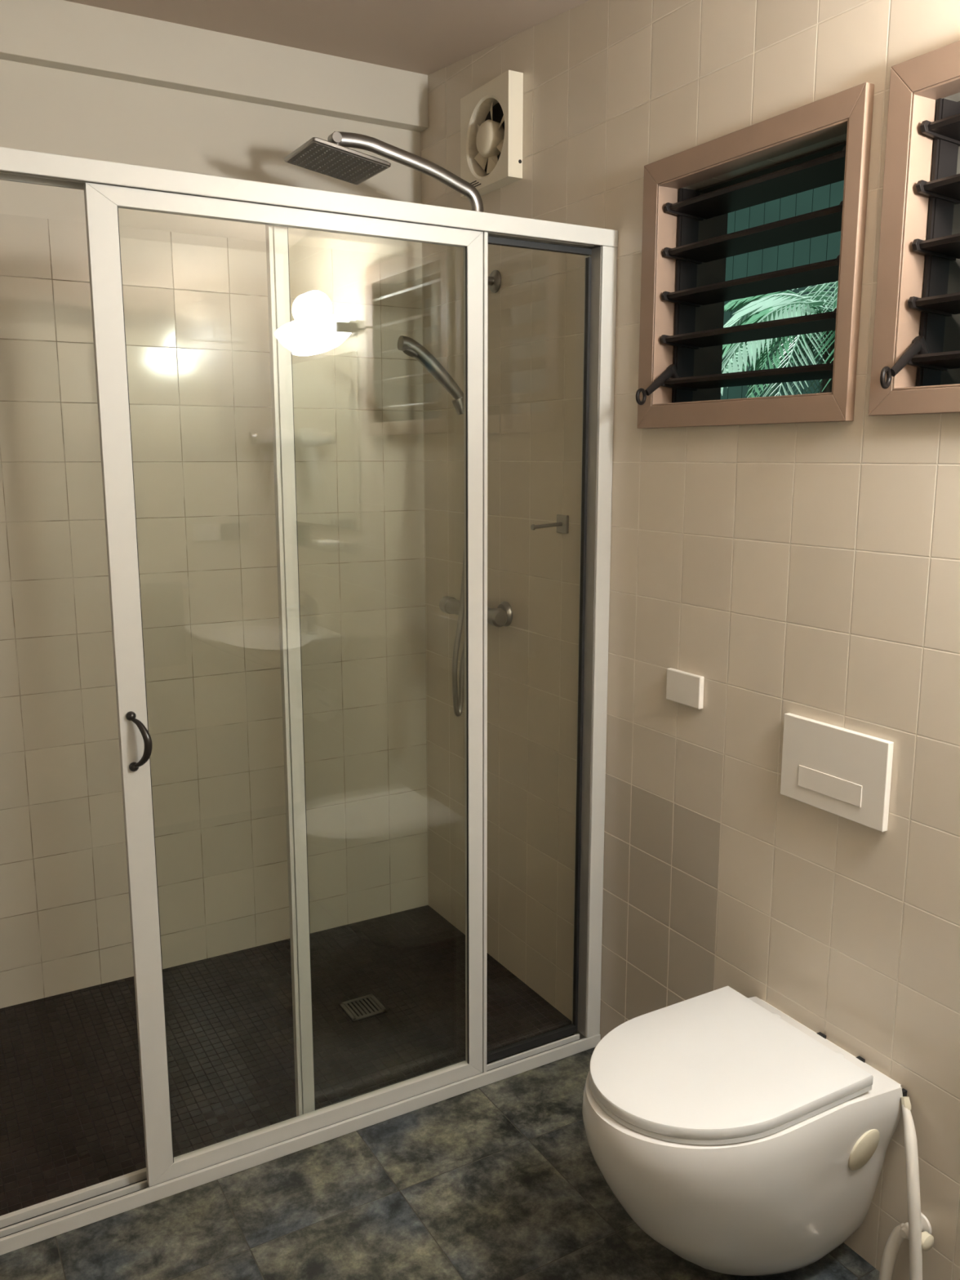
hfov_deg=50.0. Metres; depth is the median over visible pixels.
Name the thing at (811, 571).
wall
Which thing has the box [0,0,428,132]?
ceiling beam
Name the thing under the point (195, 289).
wall
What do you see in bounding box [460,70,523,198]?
exhaust fan
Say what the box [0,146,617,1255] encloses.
shower door frame
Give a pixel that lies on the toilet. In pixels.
(740, 1139)
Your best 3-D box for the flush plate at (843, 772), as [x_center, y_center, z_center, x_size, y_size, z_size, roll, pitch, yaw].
[0.631,0.232,1.838,0.015,0.157,0.233,-6,12,-30]
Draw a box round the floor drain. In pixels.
[338,994,387,1021]
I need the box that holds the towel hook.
[530,514,568,533]
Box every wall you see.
[0,58,427,1008]
[421,0,959,1279]
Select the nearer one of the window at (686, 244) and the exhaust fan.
the window at (686, 244)
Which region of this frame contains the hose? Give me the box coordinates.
[900,1096,922,1279]
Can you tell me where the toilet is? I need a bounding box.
[582,986,906,1275]
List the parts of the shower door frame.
pull handle, sliding door, fixed panel, header rail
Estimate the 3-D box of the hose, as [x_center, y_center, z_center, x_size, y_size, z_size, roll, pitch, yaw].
[0.726,0.961,1.743,0.027,0.356,0.104,-1,10,-7]
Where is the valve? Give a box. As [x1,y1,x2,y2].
[878,1212,933,1279]
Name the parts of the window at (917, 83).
lever handle, louvre blade, louvre blade, louvre blade, louvre blade, louvre blade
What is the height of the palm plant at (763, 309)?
2.372 m
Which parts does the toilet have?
seat, lid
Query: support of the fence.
on the ground
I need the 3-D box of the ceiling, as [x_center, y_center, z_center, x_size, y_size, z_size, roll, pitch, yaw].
[-0.472,-1.238,1.043,2.450,0.530,3.022,-6,12,-30]
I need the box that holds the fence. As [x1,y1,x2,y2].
[720,180,844,399]
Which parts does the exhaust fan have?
fan blade, fan blade, fan blade, fan blade, fan blade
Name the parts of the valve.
valve knob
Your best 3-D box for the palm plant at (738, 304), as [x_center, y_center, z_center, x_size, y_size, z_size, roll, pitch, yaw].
[2.009,-0.728,6.011,1.117,2.620,1.162,-6,12,-30]
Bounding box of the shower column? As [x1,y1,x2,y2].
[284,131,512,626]
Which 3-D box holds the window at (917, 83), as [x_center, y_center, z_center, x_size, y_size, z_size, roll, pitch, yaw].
[0.832,-0.594,1.442,0.254,0.531,0.554,-6,12,-30]
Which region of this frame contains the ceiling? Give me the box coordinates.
[64,0,589,75]
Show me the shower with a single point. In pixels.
(410, 347)
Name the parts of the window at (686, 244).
lever handle, louvre blade, louvre blade, louvre blade, louvre blade, louvre blade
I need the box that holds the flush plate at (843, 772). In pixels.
[780,712,893,831]
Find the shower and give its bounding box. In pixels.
[397,335,464,716]
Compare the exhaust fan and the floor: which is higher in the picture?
the exhaust fan
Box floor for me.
[0,905,879,1279]
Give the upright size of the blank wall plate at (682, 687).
0.069 m
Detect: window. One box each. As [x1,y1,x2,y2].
[635,82,874,428]
[868,40,959,416]
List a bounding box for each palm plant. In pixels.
[720,280,838,397]
[724,289,836,392]
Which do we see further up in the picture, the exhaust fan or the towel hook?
the exhaust fan
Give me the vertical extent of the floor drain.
0.003 m
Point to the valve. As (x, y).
(900, 1232)
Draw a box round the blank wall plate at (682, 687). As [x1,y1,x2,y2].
[666,667,704,709]

